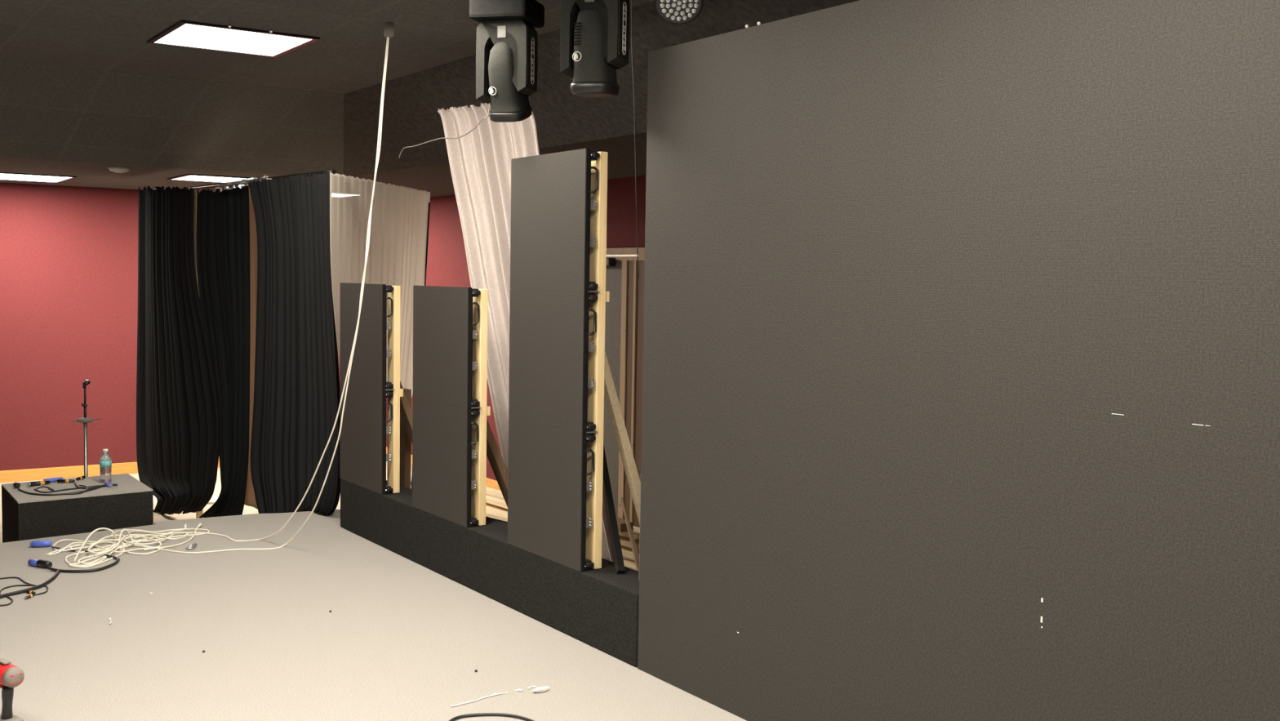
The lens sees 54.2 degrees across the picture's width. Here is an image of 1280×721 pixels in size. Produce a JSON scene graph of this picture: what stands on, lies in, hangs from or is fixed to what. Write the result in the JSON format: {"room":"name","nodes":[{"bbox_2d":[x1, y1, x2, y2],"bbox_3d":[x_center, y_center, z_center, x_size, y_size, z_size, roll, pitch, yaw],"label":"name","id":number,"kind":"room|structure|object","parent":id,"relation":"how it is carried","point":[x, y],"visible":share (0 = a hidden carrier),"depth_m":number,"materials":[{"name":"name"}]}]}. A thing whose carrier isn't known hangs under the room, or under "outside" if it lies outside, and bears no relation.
{"room":"event venue","nodes":[
{"label":"event venue","id":0,"kind":"room"},
{"bbox_2d":[0,182,339,471],"bbox_3d":[-7.541,-0.453,11.136,11.310,3.350,0.100,-2,5,-34],"label":"wall","id":1,"kind":"structure","parent":0,"point":[68,255],"depth_m":12.36,"materials":[{"name":"red paint"}]},
{"bbox_2d":[0,456,219,482],"bbox_3d":[-7.543,1.165,11.190,11.092,0.115,0.018,-2,5,-34],"label":"baseboard","id":2,"kind":"structure","parent":1,"relation":"attached to","point":[41,473],"depth_m":12.40,"materials":[{"name":"brown wood"}]},
{"bbox_2d":[244,185,257,509],"bbox_3d":[-2.889,-0.087,9.311,0.216,2.456,0.037,1,4,-2],"label":"drape","id":3,"kind":"object","parent":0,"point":[250,498],"visible":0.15,"depth_m":9.31,"materials":[{"name":"fabric"}]},
{"bbox_2d":[0,461,634,559],"bbox_3d":[-2.640,1.833,4.045,11.110,0.100,17.400,-2,5,-34],"label":"floor","id":4,"kind":"structure","parent":0,"point":[247,509],"depth_m":10.95,"materials":[{"name":"wood"}]},
{"bbox_2d":[1,473,153,542],"bbox_3d":[-3.456,1.148,7.679,0.756,0.751,0.772,-2,5,-34],"label":"riser","id":5,"kind":"object","parent":4,"relation":"on","point":[128,504],"visible":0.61,"depth_m":7.41,"materials":[{"name":"black carpet"}]},
{"bbox_2d":[13,481,20,488],"bbox_3d":[-3.774,0.755,7.571,0.037,0.036,0.050,-2,5,-34],"label":"connector","id":6,"kind":"object","parent":5,"relation":"on","point":[16,485],"visible":1,"depth_m":7.55,"materials":[{"name":"black plastic"}]},
{"bbox_2d":[27,480,50,486],"bbox_3d":[-3.690,0.754,7.676,0.031,0.031,0.130,4,5,39],"label":"connector","id":7,"kind":"object","parent":5,"relation":"on","point":[41,482],"visible":1,"depth_m":7.67,"materials":[{"name":"black plastic"}]},
{"bbox_2d":[34,485,54,490],"bbox_3d":[-3.602,0.774,7.542,0.101,0.008,0.167,-2,5,-34],"label":"cable","id":8,"kind":"object","parent":5,"relation":"on","point":[48,487],"visible":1,"depth_m":7.57,"materials":[{"name":"black rubber"}]},
{"bbox_2d":[43,476,64,482],"bbox_3d":[-3.662,0.745,7.808,0.119,0.028,0.028,-3,5,-45],"label":"connector","id":9,"kind":"object","parent":5,"relation":"on","point":[51,479],"visible":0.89,"depth_m":7.80,"materials":[{"name":"plastic"}]},
{"bbox_2d":[17,484,102,495],"bbox_3d":[-3.445,0.776,7.517,0.494,0.012,0.299,-2,5,-34],"label":"cable","id":10,"kind":"object","parent":5,"relation":"on","point":[101,486],"visible":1,"depth_m":7.38,"materials":[{"name":"black rubber"}]},
{"bbox_2d":[56,479,75,482],"bbox_3d":[-3.580,0.751,7.790,0.108,0.025,0.024,1,4,-6],"label":"plug","id":11,"kind":"object","parent":5,"relation":"on","point":[57,480],"visible":1,"depth_m":7.78,"materials":[{"name":"black plastic"}]},
{"bbox_2d":[34,484,97,493],"bbox_3d":[-3.431,0.774,7.573,0.418,0.010,0.146,-2,5,-34],"label":"cable","id":12,"kind":"object","parent":5,"relation":"on","point":[35,489],"visible":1,"depth_m":7.49,"materials":[{"name":"black rubber"}]},
{"bbox_2d":[63,484,88,494],"bbox_3d":[-3.378,0.778,7.526,0.126,0.010,0.326,1,4,-2],"label":"cable","id":13,"kind":"object","parent":5,"relation":"on","point":[83,491],"visible":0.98,"depth_m":7.41,"materials":[{"name":"black rubber"}]},
{"bbox_2d":[75,475,85,479],"bbox_3d":[-3.539,0.743,7.912,0.024,0.025,0.086,1,4,7],"label":"plug","id":14,"kind":"object","parent":5,"relation":"on","point":[80,477],"visible":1,"depth_m":7.90,"materials":[{"name":"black plastic"}]},
{"bbox_2d":[74,481,117,488],"bbox_3d":[-3.368,0.768,7.651,0.280,0.014,0.157,1,4,5],"label":"cable","id":15,"kind":"object","parent":5,"relation":"on","point":[75,482],"visible":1,"depth_m":7.62,"materials":[{"name":"black rubber"}]},
{"bbox_2d":[99,448,111,482],"bbox_3d":[-3.346,0.658,7.826,0.070,0.209,0.070,-2,5,-34],"label":"water bottle","id":16,"kind":"object","parent":5,"relation":"on","point":[105,461],"visible":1,"depth_m":7.80,"materials":[{"name":"clear plastic"}]},
{"bbox_2d":[104,481,112,487],"bbox_3d":[-3.264,0.761,7.677,0.065,0.028,0.028,5,5,44],"label":"connector","id":17,"kind":"object","parent":5,"relation":"on","point":[107,483],"visible":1,"depth_m":7.66,"materials":[{"name":"plastic"}]},
{"bbox_2d":[71,378,100,476],"bbox_3d":[-3.883,0.787,8.758,0.260,1.317,0.260,-2,5,-34],"label":"microphone stand","id":18,"kind":"object","parent":4,"relation":"on","point":[85,420],"visible":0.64,"depth_m":8.73,"materials":[{"name":"metal"}]},
{"bbox_2d":[194,192,203,518],"bbox_3d":[-3.579,0.005,10.131,0.040,2.705,0.060,-2,5,-34],"label":"timber post","id":19,"kind":"object","parent":4,"relation":"on","point":[199,513],"visible":0.14,"depth_m":10.05,"materials":[{"name":"brown wood"}]},
{"bbox_2d":[188,169,336,190],"bbox_3d":[-2.710,-1.256,8.763,0.032,0.056,2.742,-2,5,-37],"label":"curtain rod","id":20,"kind":"object","parent":19,"relation":"attached to","point":[334,171],"visible":0.45,"depth_m":8.32,"materials":[{"name":"metal"}]},
{"bbox_2d":[136,186,218,515],"bbox_3d":[-3.799,-0.062,10.264,0.098,2.810,2.162,-2,5,-38],"label":"drape","id":21,"kind":"object","parent":20,"relation":"hanging from","point":[177,415],"visible":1,"depth_m":10.30,"materials":[{"name":"black fabric"}]},
{"bbox_2d":[195,185,250,517],"bbox_3d":[-3.144,-0.015,9.391,0.110,2.572,1.138,-2,5,-37],"label":"drape","id":22,"kind":"object","parent":20,"relation":"hanging from","point":[223,220],"visible":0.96,"depth_m":9.22,"materials":[{"name":"black fabric"}]},
{"bbox_2d":[214,173,271,192],"bbox_3d":[-2.803,-1.246,8.796,0.049,0.083,1.030,-2,5,-37],"label":"plastic film","id":23,"kind":"object","parent":20,"relation":"attached to","point":[242,183],"visible":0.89,"depth_m":8.80,"materials":[{"name":"clear plastic"}]},
{"bbox_2d":[248,171,340,515],"bbox_3d":[-2.243,-0.018,8.118,0.071,2.357,1.171,-3,5,-44],"label":"drape","id":24,"kind":"object","parent":20,"relation":"hanging from","point":[296,385],"visible":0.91,"depth_m":8.08,"materials":[{"name":"black fabric"}]},
{"bbox_2d":[329,172,430,397],"bbox_3d":[-1.732,-0.452,8.505,0.023,1.518,1.907,2,4,9],"label":"sheer curtain","id":25,"kind":"object","parent":20,"relation":"hanging from","point":[397,254],"visible":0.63,"depth_m":8.40,"materials":[{"name":"fabric"}]},
{"bbox_2d":[206,495,218,504],"bbox_3d":[-3.862,1.264,11.351,0.860,0.020,0.340,1,4,1],"label":"plank","id":26,"kind":"object","parent":4,"relation":"on","point":[214,498],"visible":0.21,"depth_m":11.28,"materials":[{"name":"brown wood"}]},
{"bbox_2d":[400,388,411,488],"bbox_3d":[-1.412,0.870,7.498,0.040,1.404,0.090,-2,5,-34],"label":"timber post","id":27,"kind":"object","parent":4,"relation":"on","point":[405,440],"visible":0.29,"depth_m":7.45,"materials":[{"name":"brown wood"}]},
{"bbox_2d":[400,381,413,443],"bbox_3d":[-1.182,0.839,7.417,0.644,1.498,0.089,-2,5,-34],"label":"brace","id":28,"kind":"object","parent":4,"relation":"on","point":[406,414],"visible":0.09,"depth_m":7.22,"materials":[{"name":"brown wood"}]},
{"bbox_2d":[410,202,430,488],"bbox_3d":[-1.641,0.137,9.273,0.028,2.627,0.432,2,4,9],"label":"pole","id":29,"kind":"object","parent":4,"relation":"on","point":[428,202],"visible":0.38,"depth_m":9.35,"materials":[{"name":"grey metal"}]},
{"bbox_2d":[486,418,508,506],"bbox_3d":[-0.609,0.859,6.475,0.738,1.605,0.089,-2,5,-34],"label":"brace","id":30,"kind":"object","parent":4,"relation":"on","point":[495,457],"visible":0.04,"depth_m":6.33,"materials":[{"name":"brown wood"}]},
{"bbox_2d":[604,351,640,524],"bbox_3d":[0.048,0.810,5.560,0.652,1.842,0.040,-2,5,-34],"label":"brace","id":31,"kind":"object","parent":4,"relation":"on","point":[610,393],"visible":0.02,"depth_m":5.42,"materials":[{"name":"brown wood"}]},
{"bbox_2d":[622,557,636,570],"bbox_3d":[-0.090,1.412,8.642,0.362,0.035,0.170,5,5,44],"label":"plank","id":32,"kind":"object","parent":4,"relation":"on","point":[628,562],"visible":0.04,"depth_m":8.60,"materials":[{"name":"brown wood"}]},
{"bbox_2d":[621,544,639,558],"bbox_3d":[-0.091,1.332,8.779,0.170,0.035,0.402,-2,5,-41],"label":"plank","id":33,"kind":"object","parent":32,"relation":"on","point":[627,551],"visible":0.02,"depth_m":8.68,"materials":[{"name":"brown wood"}]},
{"bbox_2d":[619,534,639,548],"bbox_3d":[-0.092,1.261,8.795,0.170,0.035,0.438,-2,5,-37],"label":"plank","id":34,"kind":"object","parent":33,"relation":"on","point":[624,540],"visible":0.13,"depth_m":8.68,"materials":[{"name":"brown wood"}]},
{"bbox_2d":[618,525,639,539],"bbox_3d":[-0.092,1.192,8.775,0.170,0.035,0.420,-2,5,-39],"label":"plank","id":35,"kind":"object","parent":34,"relation":"on","point":[636,531],"visible":0.26,"depth_m":8.64,"materials":[{"name":"brown wood"}]},
{"bbox_2d":[616,516,633,532],"bbox_3d":[-0.148,1.129,8.618,0.100,0.060,0.234,-1,4,-31],"label":"plank","id":36,"kind":"object","parent":35,"relation":"on","point":[621,523],"visible":0.55,"depth_m":8.52,"materials":[{"name":"brown wood"}]},
{"bbox_2d":[620,497,639,571],"bbox_3d":[0.007,1.195,7.263,0.299,0.835,0.020,-2,5,-34],"label":"timber offcut","id":37,"kind":"object","parent":4,"relation":"on","point":[636,555],"visible":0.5,"depth_m":7.21,"materials":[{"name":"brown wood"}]},
{"bbox_3d":[-1.146,1.383,10.270,0.410,0.020,1.031,-2,5,-34],"label":"plank","id":38,"kind":"object","parent":4,"relation":"on","visible":0},
{"bbox_2d":[485,502,507,521],"bbox_3d":[-1.153,1.310,10.678,0.300,0.030,1.222,-3,5,-44],"label":"plank","id":39,"kind":"object","parent":38,"relation":"on","point":[493,511],"visible":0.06,"depth_m":10.66,"materials":[{"name":"brown wood"}]},
{"bbox_2d":[485,494,507,508],"bbox_3d":[-1.232,1.232,10.877,0.100,0.038,0.914,-2,5,-38],"label":"plank","id":40,"kind":"object","parent":39,"relation":"on","point":[489,499],"visible":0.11,"depth_m":10.86,"materials":[{"name":"brown wood"}]},
{"bbox_2d":[485,486,503,497],"bbox_3d":[-1.328,1.157,11.094,0.070,0.035,0.530,-2,5,-39],"label":"plank","id":41,"kind":"object","parent":40,"relation":"on","point":[491,491],"visible":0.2,"depth_m":11.01,"materials":[{"name":"brown wood"}]},
{"bbox_2d":[0,0,655,93],"bbox_3d":[-2.662,-1.481,1.887,8.800,0.100,14.300,-2,5,-34],"label":"ceiling","id":42,"kind":"structure","parent":0,"point":[348,55],"depth_m":6.71,"materials":[{"name":"grey paint"}]},
{"bbox_2d":[146,20,319,57],"bbox_3d":[-2.204,-1.739,6.789,0.722,0.021,0.810,-2,5,-34],"label":"recessed light","id":43,"kind":"object","parent":42,"relation":"in","point":[184,33],"visible":1,"depth_m":6.78,"materials":[{"name":"white plastic"}]},
{"bbox_2d":[383,22,394,37],"bbox_3d":[-1.267,-1.668,6.310,0.040,0.070,0.040,-2,5,-34],"label":"hook","id":44,"kind":"object","parent":42,"relation":"attached to","point":[388,28],"visible":1,"depth_m":6.29,"materials":[{"name":"grey metal"}]},
{"bbox_2d":[64,36,389,565],"bbox_3d":[-2.203,-0.338,6.623,1.822,2.791,0.536,1,4,-2],"label":"cable","id":45,"kind":"object","parent":44,"relation":"hanging from","point":[388,41],"visible":0.95,"depth_m":6.61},
{"bbox_2d":[111,36,387,542],"bbox_3d":[-2.119,-0.356,6.904,1.900,2.796,0.452,2,4,18],"label":"cable","id":46,"kind":"object","parent":44,"relation":"hanging from","point":[380,118],"visible":0.88,"depth_m":6.72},
{"bbox_2d":[398,102,490,158],"bbox_3d":[-1.009,-1.386,6.382,0.016,0.633,1.072,-2,5,-34],"label":"loose wire","id":47,"kind":"object","parent":42,"relation":"hanging from","point":[490,103],"visible":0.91,"depth_m":6.27,"materials":[{"name":"grey rubber"}]},
{"bbox_2d":[631,0,639,278],"bbox_3d":[-0.020,-0.976,5.225,0.004,1.263,0.091,-2,5,-34],"label":"hanging cable","id":48,"kind":"object","parent":42,"relation":"hanging from","point":[631,0],"visible":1,"depth_m":5.23,"materials":[{"name":"black rubber"}]},
{"bbox_3d":[0.435,-1.504,3.944,0.094,0.042,3.801,-2,5,-34],"label":"pipe","id":49,"kind":"object","parent":42,"relation":"hanging from","visible":0},
{"bbox_2d":[469,0,544,122],"bbox_3d":[-0.578,-1.321,5.458,0.260,0.562,0.278,2,4,15],"label":"light","id":50,"kind":"object","parent":49,"relation":"hanging from","point":[507,51],"visible":1,"depth_m":5.38,"materials":[{"name":"black plastic"}]},
{"bbox_2d":[488,106,532,122],"bbox_3d":[-0.570,-1.089,5.518,0.168,0.092,0.187,2,4,15],"label":"hood","id":51,"kind":"object","parent":50,"relation":"attached to","point":[497,113],"depth_m":5.43,"materials":[{"name":"black plastic"}]},
{"bbox_2d":[560,0,629,97],"bbox_3d":[-0.172,-1.292,4.796,0.260,0.552,0.260,2,4,18],"label":"light","id":52,"kind":"object","parent":49,"relation":"hanging from","point":[594,34],"visible":1,"depth_m":4.73,"materials":[{"name":"black plastic"}]},
{"bbox_2d":[573,22,581,44],"bbox_3d":[-0.235,-1.234,4.722,0.028,0.083,0.010,2,4,18],"label":"vent grille","id":53,"kind":"object","parent":52,"relation":"attached to","point":[577,33],"depth_m":4.72,"materials":[{"name":"black plastic"}]},
{"bbox_2d":[570,81,619,97],"bbox_3d":[-0.173,-1.044,4.822,0.168,0.053,0.192,2,4,18],"label":"hood","id":54,"kind":"object","parent":52,"relation":"attached to","point":[582,89],"depth_m":4.75,"materials":[{"name":"black plastic"}]},
{"bbox_2d":[649,0,708,24],"bbox_3d":[0.137,-1.333,4.525,0.215,0.230,0.216,-2,5,-34],"label":"light","id":55,"kind":"object","parent":49,"relation":"hanging from","point":[673,11],"visible":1,"depth_m":4.49,"materials":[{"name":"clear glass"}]},
{"bbox_2d":[0,509,746,720],"bbox_3d":[-2.177,1.713,1.000,8.450,0.558,11.840,-2,5,-34],"label":"floor","id":56,"kind":"structure","parent":0,"point":[401,639],"depth_m":5.20,"materials":[{"name":"grey carpet"}]},
{"bbox_2d":[0,657,24,720],"bbox_3d":[-2.096,1.102,4.101,0.216,0.249,0.080,4,5,38],"label":"cordless drill","id":57,"kind":"object","parent":56,"relation":"on","point":[11,676],"visible":1,"depth_m":4.06,"materials":[{"name":"red plastic"}]},
{"bbox_2d":[0,584,32,605],"bbox_3d":[-2.948,1.094,5.825,0.125,0.008,0.388,0,4,-10],"label":"cable","id":58,"kind":"object","parent":56,"relation":"on","point":[13,585],"visible":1,"depth_m":5.94,"materials":[{"name":"black rubber"}]},
{"bbox_2d":[0,576,48,595],"bbox_3d":[-2.965,1.081,6.013,0.435,0.008,0.133,4,5,38],"label":"cable","id":59,"kind":"object","parent":56,"relation":"on","point":[20,579],"visible":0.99,"depth_m":6.04,"materials":[{"name":"black rubber"}]},
{"bbox_2d":[24,593,34,599],"bbox_3d":[-2.830,1.094,5.795,0.016,0.016,0.059,2,4,11],"label":"plug","id":60,"kind":"object","parent":56,"relation":"on","point":[33,594],"visible":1,"depth_m":5.79,"materials":[{"name":"black plastic"}]},
{"bbox_2d":[0,569,60,598],"bbox_3d":[-2.913,1.078,5.998,0.102,0.018,0.568,1,4,7],"label":"cable","id":61,"kind":"object","parent":56,"relation":"on","point":[55,575],"visible":1,"depth_m":5.93,"materials":[{"name":"black rubber"}]},
{"bbox_2d":[25,590,35,594],"bbox_3d":[-2.864,1.088,5.873,0.059,0.016,0.015,3,4,28],"label":"plug","id":62,"kind":"object","parent":56,"relation":"on","point":[32,592],"visible":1,"depth_m":5.87,"materials":[{"name":"black plastic"}]},
{"bbox_2d":[27,559,37,566],"bbox_3d":[-3.102,1.038,6.412,0.081,0.034,0.033,3,4,26],"label":"connector","id":63,"kind":"object","parent":56,"relation":"on","point":[31,562],"visible":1,"depth_m":6.40,"materials":[{"name":"plastic"}]},
{"bbox_2d":[29,540,52,546],"bbox_3d":[-3.284,1.004,6.851,0.108,0.036,0.036,0,4,-13],"label":"connector","id":64,"kind":"object","parent":56,"relation":"on","point":[33,543],"visible":1,"depth_m":6.84,"materials":[{"name":"plastic"}]},
{"bbox_2d":[35,559,52,568],"bbox_3d":[-3.042,1.038,6.381,0.081,0.040,0.039,3,4,23],"label":"plug","id":65,"kind":"object","parent":56,"relation":"on","point":[40,562],"visible":1,"depth_m":6.37,"materials":[{"name":"black plastic"}]},
{"bbox_2d":[51,546,96,552],"bbox_3d":[-3.049,1.023,6.765,0.301,0.023,0.031,2,4,14],"label":"cable","id":66,"kind":"object","parent":56,"relation":"on","point":[54,547],"visible":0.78,"depth_m":6.77,"materials":[{"name":"black rubber"}]},
{"bbox_2d":[47,553,119,573],"bbox_3d":[-2.814,1.047,6.440,0.228,0.024,0.376,3,4,24],"label":"cable","id":67,"kind":"object","parent":56,"relation":"on","point":[117,559],"visible":0.99,"depth_m":6.31,"materials":[{"name":"black rubber"}]},
{"bbox_2d":[46,538,124,568],"bbox_3d":[-2.980,1.027,6.726,0.392,0.021,0.724,0,4,-17],"label":"cable","id":68,"kind":"object","parent":56,"relation":"on","point":[63,540],"visible":0.85,"depth_m":6.74,"materials":[{"name":"white rubber"}]},
{"bbox_2d":[73,527,133,564],"bbox_3d":[-2.928,0.981,6.764,0.197,0.113,0.604,1,4,-1],"label":"cable","id":69,"kind":"object","parent":56,"relation":"on","point":[100,528],"visible":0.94,"depth_m":6.79,"materials":[{"name":"white rubber"}]},
{"bbox_2d":[87,533,124,556],"bbox_3d":[-2.917,1.006,6.814,0.150,0.031,0.432,0,4,-8],"label":"cable","id":70,"kind":"object","parent":56,"relation":"on","point":[101,540],"visible":0.98,"depth_m":6.80,"materials":[{"name":"white rubber"}]},
{"bbox_2d":[48,523,202,555],"bbox_3d":[-2.783,1.012,6.975,0.414,0.025,0.968,4,5,41],"label":"cable","id":71,"kind":"object","parent":56,"relation":"on","point":[200,525],"visible":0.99,"depth_m":6.83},
{"bbox_2d":[84,524,187,553],"bbox_3d":[-2.755,1.011,7.038,0.189,0.021,0.788,2,4,21],"label":"cable","id":72,"kind":"object","parent":56,"relation":"on","point":[172,531],"visible":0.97,"depth_m":7.10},
{"bbox_2d":[123,533,167,550],"bbox_3d":[-2.734,1.008,6.954,0.234,0.024,0.329,-2,5,-34],"label":"cable","id":73,"kind":"object","parent":56,"relation":"on","point":[135,535],"visible":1,"depth_m":6.99,"materials":[{"name":"white rubber"}]},
{"bbox_2d":[118,529,173,555],"bbox_3d":[-2.786,1.012,7.003,0.263,0.021,0.636,0,4,-10],"label":"cable","id":74,"kind":"object","parent":56,"relation":"on","point":[134,531],"visible":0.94,"depth_m":6.96,"materials":[{"name":"white rubber"}]},
{"bbox_2d":[186,546,195,549],"bbox_3d":[-2.465,1.030,6.855,0.049,0.012,0.012,0,4,-18],"label":"plug","id":75,"kind":"object","parent":56,"relation":"on","point":[188,548],"visible":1,"depth_m":6.85,"materials":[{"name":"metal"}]},
{"bbox_2d":[339,282,403,494],"bbox_3d":[-1.559,0.142,7.247,0.128,1.174,0.650,-2,5,-34],"label":"partition panel","id":76,"kind":"object","parent":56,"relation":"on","point":[363,457],"visible":1,"depth_m":7.09,"materials":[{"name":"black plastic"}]},
{"bbox_2d":[412,285,490,527],"bbox_3d":[-0.966,0.210,6.380,0.128,1.174,0.650,-2,5,-34],"label":"partition panel","id":77,"kind":"object","parent":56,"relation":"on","point":[451,410],"visible":1,"depth_m":6.24,"materials":[{"name":"black plastic"}]},
{"bbox_2d":[451,691,507,706],"bbox_3d":[-0.580,1.220,4.515,0.242,0.007,0.019,-2,5,-40],"label":"cable tie","id":78,"kind":"object","parent":56,"relation":"on","point":[494,694],"visible":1,"depth_m":4.51,"materials":[{"name":"white plastic"}]},
{"bbox_2d":[340,478,639,666],"bbox_3d":[-0.818,0.955,6.279,0.223,0.294,3.180,-2,5,-34],"label":"plinth","id":79,"kind":"object","parent":56,"relation":"on","point":[598,607],"visible":0.64,"depth_m":5.80,"materials":[{"name":"black wood"}]},
{"bbox_2d":[448,712,534,720],"bbox_3d":[-0.503,1.238,4.260,0.372,0.011,0.201,1,4,-6],"label":"cable","id":80,"kind":"object","parent":56,"relation":"on","point":[520,717],"visible":1,"depth_m":4.34,"materials":[{"name":"rubber"}]},
{"bbox_2d":[532,685,550,692],"bbox_3d":[-0.366,1.213,4.616,0.072,0.018,0.030,-2,5,-34],"label":"crumpled paper","id":81,"kind":"object","parent":56,"relation":"on","point":[539,689],"visible":1,"depth_m":4.61,"materials":[{"name":"white paper"}]},
{"bbox_2d":[507,148,609,571],"bbox_3d":[-0.361,-0.014,5.484,0.128,1.761,0.650,-2,5,-34],"label":"partition panel","id":82,"kind":"object","parent":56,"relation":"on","point":[559,296],"visible":1,"depth_m":5.36,"materials":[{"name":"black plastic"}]},
{"bbox_2d":[602,443,625,573],"bbox_3d":[-0.139,0.613,5.518,0.037,0.533,0.664,0,4,-11],"label":"bar","id":83,"kind":"object","parent":56,"relation":"on","point":[606,488],"visible":0.64,"depth_m":5.41,"materials":[{"name":"plastic"}]},
{"bbox_2d":[637,0,1279,720],"bbox_3d":[1.481,0.177,2.738,0.081,2.396,5.124,-2,5,-34],"label":"wall","id":84,"kind":"structure","parent":56,"relation":"on","point":[961,366],"depth_m":3.49,"materials":[{"name":"paint"}]},
{"bbox_2d":[0,0,860,197],"bbox_3d":[-2.586,-1.329,3.833,11.110,0.460,17.400,-2,5,-34],"label":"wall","id":85,"kind":"structure","parent":0,"point":[57,120],"depth_m":8.73,"materials":[{"name":"black paint"}]},
{"bbox_2d":[0,172,76,182],"bbox_3d":[-5.461,-1.619,11.072,0.730,0.021,0.960,-2,5,-34],"label":"recessed light","id":86,"kind":"object","parent":85,"relation":"in","point":[3,175],"visible":1,"depth_m":11.06,"materials":[{"name":"white plastic"}]},
{"bbox_2d":[108,166,129,173],"bbox_3d":[-4.141,-1.512,9.939,0.160,0.042,0.160,-2,5,-34],"label":"smoke detector","id":87,"kind":"object","parent":85,"relation":"attached to","point":[115,169],"visible":1,"depth_m":9.89,"materials":[{"name":"white plastic"}]},
{"bbox_2d":[166,173,253,182],"bbox_3d":[-3.660,-1.577,10.893,0.700,0.021,0.790,-2,5,-34],"label":"recessed light","id":88,"kind":"object","parent":85,"relation":"in","point":[189,177],"visible":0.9,"depth_m":10.80,"materials":[{"name":"white plastic"}]},
{"bbox_2d":[173,175,240,182],"bbox_3d":[-3.683,-1.585,10.925,0.640,0.008,0.650,-2,5,-34],"label":"diffuser","id":89,"kind":"object","parent":88,"relation":"attached to","point":[189,178],"depth_m":10.84,"materials":[{"name":"white plastic"}]},
{"bbox_2d":[437,102,613,562],"bbox_3d":[-0.614,-0.163,6.707,1.137,2.456,0.124,3,4,24],"label":"drape","id":90,"kind":"object","parent":85,"relation":"hanging from","point":[480,160],"visible":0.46,"depth_m":6.76,"materials":[{"name":"beige fabric"}]},
{"bbox_2d":[386,175,645,480],"bbox_3d":[2.019,-0.020,7.087,0.100,3.350,17.400,-2,5,-34],"label":"wall","id":91,"kind":"structure","parent":0,"point":[446,260],"depth_m":12.49,"materials":[{"name":"red paint"}]},
{"bbox_2d":[386,446,500,489],"bbox_3d":[-1.490,1.202,12.178,0.018,0.115,5.182,-2,5,-34],"label":"baseboard","id":92,"kind":"structure","parent":91,"relation":"attached to","point":[491,483],"depth_m":12.09,"materials":[{"name":"brown wood"}]},
{"bbox_2d":[602,254,639,516],"bbox_3d":[-0.351,0.260,10.404,0.090,2.270,1.103,-2,5,-34],"label":"door","id":93,"kind":"structure","parent":91,"relation":"in","point":[613,267],"depth_m":10.25,"materials":[{"name":"grey paint"}]},
{"bbox_2d":[617,260,627,519],"bbox_3d":[-0.132,0.304,10.139,0.030,2.224,0.072,-2,5,-34],"label":"trim","id":94,"kind":"structure","parent":91,"relation":"attached to","point":[624,263],"depth_m":10.11,"materials":[{"name":"brown wood"}]},
{"bbox_2d":[606,247,644,260],"bbox_3d":[-0.104,-0.854,10.050,0.030,0.100,2.000,-2,5,-34],"label":"trim","id":95,"kind":"structure","parent":91,"relation":"attached to","point":[641,251],"depth_m":10.02,"materials":[{"name":"brown wood"}]},
{"bbox_2d":[623,260,644,527],"bbox_3d":[0.155,0.337,9.717,0.032,2.224,0.950,-2,5,-34],"label":"door","id":96,"kind":"structure","parent":91,"relation":"in","point":[635,298],"depth_m":9.98,"materials":[{"name":"brown wood"}]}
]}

